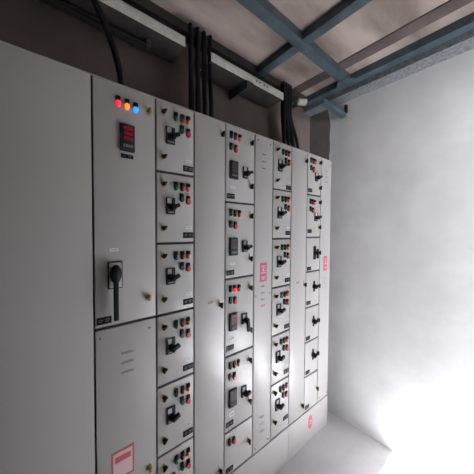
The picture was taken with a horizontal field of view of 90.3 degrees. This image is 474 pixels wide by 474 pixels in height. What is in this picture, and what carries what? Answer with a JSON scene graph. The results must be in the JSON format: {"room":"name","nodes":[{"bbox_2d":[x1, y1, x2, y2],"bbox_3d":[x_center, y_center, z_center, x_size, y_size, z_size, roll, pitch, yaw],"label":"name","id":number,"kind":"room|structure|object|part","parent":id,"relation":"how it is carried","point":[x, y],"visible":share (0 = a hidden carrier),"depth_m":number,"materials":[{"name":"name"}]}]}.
{"room":"electrical room","nodes":[
{"label":"electrical room","id":0,"kind":"room"},
{"bbox_2d":[0,0,309,152],"bbox_3d":[-0.777,0.199,1.243,4.028,2.930,0.128,-1,2,-39],"label":"wall","id":1,"kind":"structure","parent":0,"point":[34,26],"depth_m":1.27,"materials":[{"name":"paint"}]},
{"bbox_2d":[37,0,184,63],"bbox_3d":[-0.817,-1.050,0.951,1.244,0.053,0.176,-1,2,-39],"label":"cable tray","id":2,"kind":"object","parent":1,"relation":"attached to","point":[167,44],"visible":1,"depth_m":1.15,"materials":[{"name":"metal"}]},
{"bbox_2d":[54,0,150,49],"bbox_3d":[-0.713,-1.006,1.034,0.656,0.038,0.032,-1,2,-39],"label":"bracket","id":3,"kind":"object","parent":2,"relation":"hanging from","point":[147,43],"visible":0.92,"depth_m":1.11,"materials":[{"name":"black metal"}]},
{"bbox_2d":[229,80,252,100],"bbox_3d":[0.026,-1.012,1.647,0.053,0.053,0.196,-1,2,-39],"label":"bracket","id":4,"kind":"object","parent":1,"relation":"attached to","point":[246,84],"visible":1,"depth_m":1.62,"materials":[{"name":"metal"}]},
{"bbox_2d":[200,52,282,108],"bbox_3d":[0.047,-1.065,1.654,0.650,0.053,0.180,-1,2,-39],"label":"cable tray","id":5,"kind":"object","parent":4,"relation":"on","point":[226,75],"visible":0.92,"depth_m":1.60,"materials":[{"name":"metal"}]},
{"bbox_2d":[292,99,306,108],"bbox_3d":[0.527,-1.160,2.066,0.086,0.036,0.176,-1,2,-39],"label":"junction box","id":6,"kind":"object","parent":1,"relation":"attached to","point":[300,102],"visible":0.97,"depth_m":2.02,"materials":[{"name":"white paint"}]},
{"bbox_2d":[150,0,473,95],"bbox_3d":[-0.080,-1.300,0.358,4.028,0.128,2.300,-1,2,-39],"label":"ceiling","id":7,"kind":"structure","parent":0,"point":[229,23],"depth_m":1.41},
{"bbox_2d":[122,0,309,107],"bbox_3d":[-0.751,-1.235,1.079,3.643,0.053,0.078,-1,2,-39],"label":"steel beam","id":8,"kind":"structure","parent":7,"relation":"attached to","point":[148,7],"depth_m":1.51,"materials":[{"name":"black metal"}]},
{"bbox_2d":[257,42,298,75],"bbox_3d":[0.278,-1.246,1.653,0.064,0.052,0.334,-1,2,-39],"label":"steel beam","id":9,"kind":"structure","parent":7,"relation":"attached to","point":[287,51],"depth_m":1.63,"materials":[{"name":"metal"}]},
{"bbox_2d":[236,0,349,81],"bbox_3d":[-0.519,-1.224,0.742,3.575,0.053,0.066,-1,2,-39],"label":"steel beam","id":10,"kind":"structure","parent":7,"relation":"attached to","point":[264,10],"depth_m":1.42,"materials":[{"name":"blue metal"}]},
{"bbox_2d":[337,78,356,88],"bbox_3d":[0.845,-1.218,1.856,0.069,0.004,0.165,-1,2,-39],"label":"gusset plate","id":11,"kind":"object","parent":10,"relation":"attached to","point":[345,81],"visible":1,"depth_m":1.85,"materials":[{"name":"blue paint"}]},
{"bbox_2d":[303,0,371,44],"bbox_3d":[0.921,-1.219,0.867,0.064,0.052,1.561,-1,2,-39],"label":"steel beam","id":12,"kind":"structure","parent":7,"relation":"attached to","point":[344,9],"depth_m":1.32,"materials":[{"name":"blue metal"}]},
{"bbox_2d":[293,0,473,92],"bbox_3d":[1.138,-1.252,1.307,0.096,0.008,1.949,-1,2,-39],"label":"batten","id":13,"kind":"object","parent":7,"relation":"attached to","point":[450,6],"visible":1,"depth_m":1.48,"materials":[{"name":"brown wood"}]},
{"bbox_2d":[306,12,473,104],"bbox_3d":[1.280,-1.232,1.419,0.067,0.053,1.964,-1,2,-39],"label":"steel beam","id":14,"kind":"structure","parent":7,"relation":"attached to","point":[465,24],"depth_m":1.58,"materials":[{"name":"blue metal"}]},
{"bbox_2d":[276,410,427,473],"bbox_3d":[-0.099,1.756,0.447,4.028,0.128,2.300,-1,2,-39],"label":"floor","id":15,"kind":"structure","parent":0,"point":[339,447],"depth_m":1.78,"materials":[{"name":"grey concrete"}]},
{"bbox_2d":[0,40,95,473],"bbox_3d":[-0.780,0.390,0.938,0.329,2.033,0.288,-1,2,-39],"label":"tall cabinet","id":16,"kind":"object","parent":15,"relation":"on","point":[47,377],"visible":1,"depth_m":0.83,"materials":[{"name":"grey metal"}]},
{"bbox_2d":[91,74,155,473],"bbox_3d":[-0.543,0.387,1.102,0.247,2.033,0.332,-1,2,-39],"label":"tall cabinet","id":17,"kind":"object","parent":15,"relation":"on","point":[123,117],"visible":1,"depth_m":0.99,"materials":[{"name":"grey metal"}]},
{"bbox_2d":[91,0,124,85],"bbox_3d":[-0.726,-0.902,0.932,0.516,0.551,0.058,-1,2,-28],"label":"power cable","id":18,"kind":"object","parent":17,"relation":"on","point":[100,14],"visible":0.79,"depth_m":1.02,"materials":[{"name":"black plastic"}]},
{"bbox_3d":[-0.491,0.157,0.959,0.055,0.113,0.035,-1,2,-39],"label":"breaker plate","id":19,"kind":"part","parent":17,"relation":"part of","materials":[{"name":"grey plastic"}]},
{"bbox_3d":[-0.484,0.223,0.945,0.043,0.226,0.023,-1,2,-39],"label":"breaker handle","id":20,"kind":"part","parent":17,"relation":"part of","materials":[{"name":"black plastic"}]},
{"bbox_2d":[115,95,120,106],"bbox_3d":[-0.481,-0.553,0.956,0.020,0.042,0.017,-1,2,-39],"label":"lamp","id":21,"kind":"object","parent":17,"relation":"attached to","point":[117,97],"depth_m":0.95,"materials":[{"name":"red plastic"}]},
{"bbox_3d":[-0.466,-0.129,0.997,0.240,0.981,0.010,-1,2,-39],"label":"door","id":22,"kind":"part","parent":17,"relation":"part of","materials":[{"name":"grey metal"}]},
{"bbox_3d":[-0.472,0.887,1.027,0.240,1.027,0.010,-1,2,-39],"label":"door","id":23,"kind":"part","parent":17,"relation":"part of","materials":[{"name":"grey metal"}]},
{"bbox_2d":[124,98,129,109],"bbox_3d":[-0.455,-0.551,0.977,0.020,0.042,0.017,-1,2,-39],"label":"lamp","id":24,"kind":"object","parent":17,"relation":"attached to","point":[126,100],"depth_m":0.98,"materials":[{"name":"orange plastic"}]},
{"bbox_2d":[133,102,137,112],"bbox_3d":[-0.428,-0.548,0.999,0.020,0.043,0.017,-1,2,-39],"label":"lamp","id":25,"kind":"object","parent":17,"relation":"attached to","point":[135,104],"depth_m":1.00,"materials":[{"name":"blue plastic"}]},
{"bbox_2d":[155,97,193,473],"bbox_3d":[-0.373,0.384,1.244,0.193,2.033,0.328,-1,2,-39],"label":"tall cabinet","id":26,"kind":"object","parent":15,"relation":"on","point":[173,122],"visible":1,"depth_m":1.13,"materials":[{"name":"grey metal"}]},
{"bbox_3d":[-0.299,0.186,1.113,0.055,0.079,0.042,-1,2,-39],"label":"rotary handle","id":27,"kind":"part","parent":26,"relation":"part of","materials":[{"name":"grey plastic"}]},
{"bbox_3d":[-0.297,-0.146,1.103,0.055,0.079,0.042,-1,2,-39],"label":"rotary handle","id":28,"kind":"part","parent":26,"relation":"part of","materials":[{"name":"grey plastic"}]},
{"bbox_3d":[-0.295,-0.473,1.093,0.055,0.079,0.042,-1,2,-39],"label":"rotary handle","id":29,"kind":"part","parent":26,"relation":"part of","materials":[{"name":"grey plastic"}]},
{"bbox_3d":[-0.303,0.859,1.132,0.055,0.079,0.042,-1,2,-39],"label":"rotary handle","id":30,"kind":"part","parent":26,"relation":"part of","materials":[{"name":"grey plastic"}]},
{"bbox_3d":[-0.301,0.520,1.122,0.055,0.079,0.042,-1,2,-39],"label":"rotary handle","id":31,"kind":"part","parent":26,"relation":"part of","materials":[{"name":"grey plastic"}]},
{"bbox_3d":[-0.295,-0.136,1.136,0.186,0.320,0.010,-1,2,-39],"label":"door","id":32,"kind":"part","parent":26,"relation":"part of","materials":[{"name":"grey metal"}]},
{"bbox_3d":[-0.293,-0.466,1.127,0.186,0.315,0.010,-1,2,-39],"label":"door","id":33,"kind":"part","parent":26,"relation":"part of","materials":[{"name":"grey metal"}]},
{"bbox_3d":[-0.303,1.214,1.176,0.186,0.337,0.010,-1,2,-39],"label":"door","id":34,"kind":"part","parent":26,"relation":"part of","materials":[{"name":"grey metal"}]},
{"bbox_3d":[-0.301,0.871,1.166,0.186,0.324,0.010,-1,2,-39],"label":"door","id":35,"kind":"part","parent":26,"relation":"part of","materials":[{"name":"grey metal"}]},
{"bbox_3d":[-0.299,0.533,1.156,0.186,0.326,0.010,-1,2,-39],"label":"door","id":36,"kind":"part","parent":26,"relation":"part of","materials":[{"name":"grey metal"}]},
{"bbox_3d":[-0.297,0.197,1.146,0.186,0.322,0.010,-1,2,-39],"label":"door","id":37,"kind":"part","parent":26,"relation":"part of","materials":[{"name":"grey metal"}]},
{"bbox_2d":[174,320,177,328],"bbox_3d":[-0.293,0.424,1.143,0.020,0.043,0.017,-1,2,-39],"label":"lamp","id":38,"kind":"object","parent":26,"relation":"attached to","point":[175,321],"depth_m":1.14,"materials":[{"name":"green plastic"}]},
{"bbox_2d":[174,251,177,259],"bbox_3d":[-0.291,0.090,1.133,0.020,0.043,0.017,-1,2,-39],"label":"lamp","id":39,"kind":"object","parent":26,"relation":"attached to","point":[175,252],"depth_m":1.13,"materials":[{"name":"green plastic"}]},
{"bbox_2d":[174,182,177,190],"bbox_3d":[-0.289,-0.242,1.123,0.020,0.043,0.017,-1,2,-39],"label":"lamp","id":40,"kind":"object","parent":26,"relation":"attached to","point":[175,183],"depth_m":1.12,"materials":[{"name":"green plastic"}]},
{"bbox_2d":[174,112,177,120],"bbox_3d":[-0.287,-0.569,1.114,0.020,0.042,0.017,-1,2,-39],"label":"lamp","id":41,"kind":"object","parent":26,"relation":"attached to","point":[175,113],"depth_m":1.11,"materials":[{"name":"green plastic"}]},
{"bbox_2d":[174,454,178,464],"bbox_3d":[-0.297,1.099,1.162,0.020,0.043,0.017,-1,2,-39],"label":"lamp","id":42,"kind":"object","parent":26,"relation":"attached to","point":[176,456],"depth_m":1.16,"materials":[{"name":"green plastic"}]},
{"bbox_2d":[174,388,178,397],"bbox_3d":[-0.295,0.763,1.153,0.020,0.043,0.017,-1,2,-39],"label":"lamp","id":43,"kind":"object","parent":26,"relation":"attached to","point":[176,390],"depth_m":1.15,"materials":[{"name":"green plastic"}]},
{"bbox_2d":[180,385,184,394],"bbox_3d":[-0.270,0.762,1.173,0.020,0.043,0.017,-1,2,-39],"label":"lamp","id":44,"kind":"object","parent":26,"relation":"on","point":[182,387],"depth_m":1.17,"materials":[{"name":"red plastic"}]},
{"bbox_2d":[180,318,184,326],"bbox_3d":[-0.268,0.424,1.163,0.020,0.043,0.017,-1,2,-39],"label":"lamp","id":45,"kind":"object","parent":26,"relation":"on","point":[182,320],"depth_m":1.16,"materials":[{"name":"red plastic"}]},
{"bbox_2d":[180,251,184,259],"bbox_3d":[-0.265,0.089,1.154,0.020,0.043,0.017,-1,2,-39],"label":"lamp","id":46,"kind":"object","parent":26,"relation":"on","point":[182,253],"depth_m":1.15,"materials":[{"name":"red plastic"}]},
{"bbox_2d":[180,183,184,190],"bbox_3d":[-0.263,-0.243,1.144,0.020,0.043,0.017,-1,2,-39],"label":"lamp","id":47,"kind":"object","parent":26,"relation":"on","point":[182,185],"depth_m":1.14,"materials":[{"name":"red plastic"}]},
{"bbox_2d":[180,114,184,123],"bbox_3d":[-0.261,-0.570,1.135,0.020,0.042,0.017,-1,2,-39],"label":"lamp","id":48,"kind":"object","parent":26,"relation":"on","point":[182,116],"depth_m":1.13,"materials":[{"name":"red plastic"}]},
{"bbox_2d":[181,450,184,460],"bbox_3d":[-0.272,1.099,1.183,0.020,0.043,0.017,-1,2,-39],"label":"lamp","id":49,"kind":"object","parent":26,"relation":"on","point":[182,451],"depth_m":1.18,"materials":[{"name":"red plastic"}]},
{"bbox_2d":[186,446,189,456],"bbox_3d":[-0.247,1.098,1.203,0.020,0.043,0.017,-1,2,-39],"label":"lamp","id":50,"kind":"object","parent":26,"relation":"on","point":[187,447],"depth_m":1.20,"materials":[{"name":"orange plastic"}]},
{"bbox_2d":[186,382,189,391],"bbox_3d":[-0.245,0.762,1.194,0.020,0.043,0.017,-1,2,-39],"label":"lamp","id":51,"kind":"object","parent":26,"relation":"on","point":[187,383],"depth_m":1.19,"materials":[{"name":"orange plastic"}]},
{"bbox_2d":[186,317,189,325],"bbox_3d":[-0.243,0.423,1.184,0.020,0.043,0.017,-1,2,-39],"label":"lamp","id":52,"kind":"object","parent":26,"relation":"on","point":[187,318],"depth_m":1.18,"materials":[{"name":"orange plastic"}]},
{"bbox_2d":[186,250,190,258],"bbox_3d":[-0.241,0.089,1.174,0.020,0.043,0.017,-1,2,-39],"label":"lamp","id":53,"kind":"object","parent":26,"relation":"on","point":[188,252],"depth_m":1.17,"materials":[{"name":"orange plastic"}]},
{"bbox_2d":[186,183,190,191],"bbox_3d":[-0.239,-0.243,1.164,0.020,0.043,0.017,-1,2,-39],"label":"lamp","id":54,"kind":"object","parent":26,"relation":"on","point":[188,185],"depth_m":1.16,"materials":[{"name":"orange plastic"}]},
{"bbox_2d":[186,116,190,124],"bbox_3d":[-0.237,-0.570,1.155,0.020,0.042,0.017,-1,2,-39],"label":"lamp","id":55,"kind":"object","parent":26,"relation":"on","point":[188,118],"depth_m":1.15,"materials":[{"name":"orange plastic"}]},
{"bbox_2d":[193,111,225,473],"bbox_3d":[-0.228,0.381,1.373,0.196,2.033,0.311,-1,2,-39],"label":"tall cabinet","id":56,"kind":"object","parent":15,"relation":"on","point":[208,132],"visible":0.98,"depth_m":1.26,"materials":[{"name":"grey metal"}]},
{"bbox_2d":[188,23,192,109],"bbox_3d":[-0.264,-0.922,1.341,0.026,0.571,0.039,0,2,-21],"label":"power cable","id":57,"kind":"object","parent":56,"relation":"on","point":[190,25],"visible":0.88,"depth_m":1.33,"materials":[{"name":"black plastic"}]},
{"bbox_2d":[193,31,193,110],"bbox_3d":[-0.267,-0.923,1.379,0.031,0.571,0.038,-1,2,-39],"label":"power cable","id":58,"kind":"object","parent":56,"relation":"on","point":[193,31],"visible":0.23,"depth_m":1.37,"materials":[{"name":"black plastic"}]},
{"bbox_2d":[195,27,199,112],"bbox_3d":[-0.230,-0.922,1.368,0.032,0.571,0.038,-1,2,-39],"label":"power cable","id":59,"kind":"object","parent":56,"relation":"on","point":[197,30],"visible":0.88,"depth_m":1.35,"materials":[{"name":"black plastic"}]},
{"bbox_2d":[202,31,206,114],"bbox_3d":[-0.195,-0.923,1.396,0.029,0.571,0.038,-1,2,-39],"label":"power cable","id":60,"kind":"object","parent":56,"relation":"on","point":[204,92],"visible":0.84,"depth_m":1.38,"materials":[{"name":"black plastic"}]},
{"bbox_2d":[223,123,254,473],"bbox_3d":[-0.060,0.378,1.499,0.222,2.033,0.328,-1,2,-39],"label":"tall cabinet","id":61,"kind":"object","parent":15,"relation":"on","point":[239,142],"visible":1,"depth_m":1.39,"materials":[{"name":"grey metal"}]},
{"bbox_2d":[208,35,212,117],"bbox_3d":[-0.162,-0.923,1.424,0.034,0.571,0.038,-1,2,-39],"label":"power cable","id":62,"kind":"object","parent":61,"relation":"on","point":[210,90],"visible":0.8,"depth_m":1.41,"materials":[{"name":"black plastic"}]},
{"bbox_3d":[0.009,1.265,1.433,0.215,0.249,0.010,-1,2,-39],"label":"door","id":63,"kind":"part","parent":61,"relation":"part of","materials":[{"name":"grey metal"}]},
{"bbox_3d":[0.011,0.911,1.423,0.215,0.435,0.010,-1,2,-39],"label":"door","id":64,"kind":"part","parent":61,"relation":"part of","materials":[{"name":"grey metal"}]},
{"bbox_3d":[0.014,0.463,1.410,0.215,0.437,0.010,-1,2,-39],"label":"door","id":65,"kind":"part","parent":61,"relation":"part of","materials":[{"name":"grey metal"}]},
{"bbox_3d":[0.017,0.020,1.397,0.215,0.424,0.010,-1,2,-39],"label":"door","id":66,"kind":"part","parent":61,"relation":"part of","materials":[{"name":"grey metal"}]},
{"bbox_3d":[0.020,-0.416,1.384,0.215,0.424,0.010,-1,2,-39],"label":"door","id":67,"kind":"part","parent":61,"relation":"part of","materials":[{"name":"grey metal"}]},
{"bbox_3d":[0.055,0.512,1.413,0.043,0.105,0.042,-1,2,-39],"label":"rotary handle","id":68,"kind":"part","parent":61,"relation":"part of","materials":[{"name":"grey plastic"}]},
{"bbox_3d":[0.058,0.941,1.430,0.051,0.068,0.042,-1,2,-39],"label":"rotary handle","id":69,"kind":"part","parent":61,"relation":"part of","materials":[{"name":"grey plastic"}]},
{"bbox_3d":[0.063,0.055,1.404,0.051,0.068,0.042,-1,2,-39],"label":"rotary handle","id":70,"kind":"part","parent":61,"relation":"part of","materials":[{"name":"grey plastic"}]},
{"bbox_3d":[0.066,-0.381,1.391,0.051,0.068,0.042,-1,2,-39],"label":"rotary handle","id":71,"kind":"part","parent":61,"relation":"part of","materials":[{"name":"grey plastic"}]},
{"bbox_2d":[252,133,272,454],"bbox_3d":[0.080,0.375,1.636,0.167,2.033,0.294,-1,2,-39],"label":"tall cabinet","id":72,"kind":"object","parent":15,"relation":"on","point":[263,146],"visible":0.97,"depth_m":1.52,"materials":[{"name":"grey metal"}]},
{"bbox_2d":[229,395,327,473],"bbox_3d":[-0.104,1.528,1.527,2.091,0.266,0.290,-1,2,-39],"label":"plinth","id":73,"kind":"object","parent":15,"relation":"on","point":[281,448],"visible":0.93,"depth_m":1.73,"materials":[{"name":"grey metal"}]},
{"bbox_3d":[0.146,1.531,1.556,0.582,0.260,0.013,-1,2,-39],"label":"plate","id":74,"kind":"part","parent":73,"relation":"part of","materials":[{"name":"grey metal"}]},
{"bbox_3d":[0.582,1.524,1.912,0.540,0.260,0.013,-1,2,-39],"label":"plate","id":75,"kind":"part","parent":73,"relation":"part of","materials":[{"name":"grey metal"}]},
{"bbox_2d":[270,140,291,439],"bbox_3d":[0.230,0.373,1.736,0.193,2.033,0.328,-1,2,-39],"label":"tall cabinet","id":76,"kind":"object","parent":15,"relation":"on","point":[281,195],"visible":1,"depth_m":1.63,"materials":[{"name":"grey metal"}]},
{"bbox_3d":[0.300,1.201,1.669,0.186,0.367,0.010,-1,2,-39],"label":"door","id":77,"kind":"part","parent":76,"relation":"part of","materials":[{"name":"grey metal"}]},
{"bbox_3d":[0.303,0.842,1.658,0.186,0.327,0.010,-1,2,-39],"label":"door","id":78,"kind":"part","parent":76,"relation":"part of","materials":[{"name":"grey metal"}]},
{"bbox_3d":[0.299,1.168,1.635,0.055,0.079,0.042,-1,2,-39],"label":"rotary handle","id":79,"kind":"part","parent":76,"relation":"part of","materials":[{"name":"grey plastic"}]},
{"bbox_3d":[0.301,0.828,1.625,0.055,0.079,0.042,-1,2,-39],"label":"rotary handle","id":80,"kind":"part","parent":76,"relation":"part of","materials":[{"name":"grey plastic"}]},
{"bbox_3d":[0.305,0.507,1.648,0.186,0.317,0.010,-1,2,-39],"label":"door","id":81,"kind":"part","parent":76,"relation":"part of","materials":[{"name":"grey metal"}]},
{"bbox_3d":[0.307,0.177,1.639,0.186,0.319,0.010,-1,2,-39],"label":"door","id":82,"kind":"part","parent":76,"relation":"part of","materials":[{"name":"grey metal"}]},
{"bbox_3d":[0.303,0.499,1.615,0.055,0.079,0.042,-1,2,-39],"label":"rotary handle","id":83,"kind":"part","parent":76,"relation":"part of","materials":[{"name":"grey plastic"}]},
{"bbox_3d":[0.309,-0.155,1.629,0.186,0.321,0.010,-1,2,-39],"label":"door","id":84,"kind":"part","parent":76,"relation":"part of","materials":[{"name":"grey metal"}]},
{"bbox_3d":[0.305,0.168,1.605,0.055,0.079,0.042,-1,2,-39],"label":"rotary handle","id":85,"kind":"part","parent":76,"relation":"part of","materials":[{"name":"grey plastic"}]},
{"bbox_3d":[0.307,-0.165,1.596,0.055,0.079,0.042,-1,2,-39],"label":"rotary handle","id":86,"kind":"part","parent":76,"relation":"part of","materials":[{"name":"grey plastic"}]},
{"bbox_3d":[0.311,-0.480,1.620,0.186,0.306,0.010,-1,2,-39],"label":"door","id":87,"kind":"part","parent":76,"relation":"part of","materials":[{"name":"grey metal"}]},
{"bbox_3d":[0.309,-0.483,1.586,0.055,0.079,0.042,-1,2,-39],"label":"rotary handle","id":88,"kind":"part","parent":76,"relation":"part of","materials":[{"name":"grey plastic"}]},
{"bbox_2d":[288,147,307,424],"bbox_3d":[0.374,0.370,1.865,0.191,2.033,0.311,-1,2,-39],"label":"tall cabinet","id":89,"kind":"object","parent":15,"relation":"on","point":[299,160],"visible":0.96,"depth_m":1.76,"materials":[{"name":"grey metal"}]},
{"bbox_2d":[280,84,282,142],"bbox_3d":[0.369,-0.934,1.893,0.049,0.571,0.032,0,2,-12],"label":"power cable","id":90,"kind":"object","parent":89,"relation":"on","point":[280,84],"visible":0.33,"depth_m":1.88,"materials":[{"name":"black plastic"}]},
{"bbox_2d":[282,81,285,143],"bbox_3d":[0.370,-0.933,1.858,0.026,0.571,0.038,-1,2,-39],"label":"power cable","id":91,"kind":"object","parent":89,"relation":"on","point":[283,82],"visible":0.79,"depth_m":1.84,"materials":[{"name":"black plastic"}]},
{"bbox_2d":[285,82,290,145],"bbox_3d":[0.406,-0.933,1.883,0.066,0.572,0.033,0,2,-21],"label":"power cable","id":92,"kind":"object","parent":89,"relation":"on","point":[286,83],"visible":0.66,"depth_m":1.87,"materials":[{"name":"black plastic"}]},
{"bbox_2d":[304,153,322,411],"bbox_3d":[0.526,0.368,1.978,0.187,2.033,0.328,-1,2,-39],"label":"tall cabinet","id":93,"kind":"object","parent":15,"relation":"on","point":[314,176],"visible":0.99,"depth_m":1.87,"materials":[{"name":"grey metal"}]},
{"bbox_2d":[288,84,294,147],"bbox_3d":[0.441,-0.933,1.911,0.104,0.572,0.034,-1,2,-30],"label":"power cable","id":94,"kind":"object","parent":93,"relation":"on","point":[289,119],"visible":0.59,"depth_m":1.89,"materials":[{"name":"black plastic"}]},
{"bbox_2d":[290,85,299,148],"bbox_3d":[0.474,-0.933,1.940,0.143,0.573,0.034,-1,2,-34],"label":"power cable","id":95,"kind":"object","parent":93,"relation":"on","point":[291,118],"visible":0.62,"depth_m":1.91,"materials":[{"name":"black plastic"}]},
{"bbox_3d":[0.596,1.244,1.912,0.180,0.270,0.010,-1,2,-39],"label":"door","id":96,"kind":"part","parent":93,"relation":"part of","materials":[{"name":"grey metal"}]},
{"bbox_3d":[0.598,0.965,1.904,0.180,0.264,0.010,-1,2,-39],"label":"door","id":97,"kind":"part","parent":93,"relation":"part of","materials":[{"name":"grey metal"}]},
{"bbox_3d":[0.600,0.691,1.896,0.180,0.261,0.010,-1,2,-39],"label":"door","id":98,"kind":"part","parent":93,"relation":"part of","materials":[{"name":"grey metal"}]},
{"bbox_3d":[0.601,0.413,1.888,0.180,0.269,0.010,-1,2,-39],"label":"door","id":99,"kind":"part","parent":93,"relation":"part of","materials":[{"name":"grey metal"}]},
{"bbox_3d":[0.603,0.138,1.880,0.180,0.257,0.010,-1,2,-39],"label":"door","id":100,"kind":"part","parent":93,"relation":"part of","materials":[{"name":"grey metal"}]},
{"bbox_3d":[0.605,-0.163,1.871,0.180,0.320,0.010,-1,2,-39],"label":"door","id":101,"kind":"part","parent":93,"relation":"part of","materials":[{"name":"grey metal"}]},
{"bbox_3d":[0.607,-0.487,1.861,0.180,0.304,0.010,-1,2,-39],"label":"door","id":102,"kind":"part","parent":93,"relation":"part of","materials":[{"name":"grey metal"}]},
{"bbox_3d":[0.625,0.950,1.897,0.046,0.085,0.037,-1,2,-39],"label":"rotary handle","id":103,"kind":"part","parent":93,"relation":"part of","materials":[{"name":"black plastic"}]},
{"bbox_3d":[0.627,0.676,1.889,0.046,0.085,0.037,-1,2,-39],"label":"rotary handle","id":104,"kind":"part","parent":93,"relation":"part of","materials":[{"name":"black plastic"}]},
{"bbox_3d":[0.629,0.396,1.881,0.046,0.085,0.037,-1,2,-39],"label":"rotary handle","id":105,"kind":"part","parent":93,"relation":"part of","materials":[{"name":"black plastic"}]},
{"bbox_3d":[0.630,0.126,1.873,0.032,0.106,0.037,-1,2,-39],"label":"rotary handle","id":106,"kind":"part","parent":93,"relation":"part of","materials":[{"name":"black plastic"}]},
{"bbox_3d":[0.645,-0.160,1.872,0.051,0.068,0.042,-1,2,-39],"label":"rotary handle","id":107,"kind":"part","parent":93,"relation":"part of","materials":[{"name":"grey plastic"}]},
{"bbox_3d":[0.647,-0.476,1.863,0.051,0.068,0.042,-1,2,-39],"label":"rotary handle","id":108,"kind":"part","parent":93,"relation":"part of","materials":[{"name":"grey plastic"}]},
{"bbox_2d":[317,157,331,401],"bbox_3d":[0.651,0.365,2.102,0.162,2.033,0.294,-1,2,-39],"label":"tall cabinet","id":109,"kind":"object","parent":15,"relation":"on","point":[325,193],"visible":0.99,"depth_m":1.99,"materials":[{"name":"grey metal"}]},
{"bbox_2d":[327,49,473,473],"bbox_3d":[1.461,0.203,1.586,0.128,2.930,2.173,-1,2,-39],"label":"wall","id":110,"kind":"structure","parent":0,"point":[401,328],"depth_m":1.73,"materials":[{"name":"white paint"}]},
{"bbox_2d":[310,110,330,159],"bbox_3d":[0.796,-0.840,2.269,0.011,0.704,0.216,-1,2,-39],"label":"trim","id":111,"kind":"structure","parent":110,"relation":"attached to","point":[320,126],"depth_m":2.25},
{"bbox_2d":[319,98,347,118],"bbox_3d":[0.810,-1.101,1.966,0.364,0.098,0.053,-1,2,-39],"label":"wall bracket","id":112,"kind":"object","parent":110,"relation":"attached to","point":[326,104],"visible":1,"depth_m":1.96,"materials":[{"name":"metal"}]},
{"bbox_2d":[303,29,473,115],"bbox_3d":[1.331,-1.214,1.514,0.128,0.095,2.045,-1,2,-39],"label":"trim","id":113,"kind":"structure","parent":110,"relation":"attached to","point":[460,44],"depth_m":1.67,"materials":[{"name":"concrete"}]}
]}

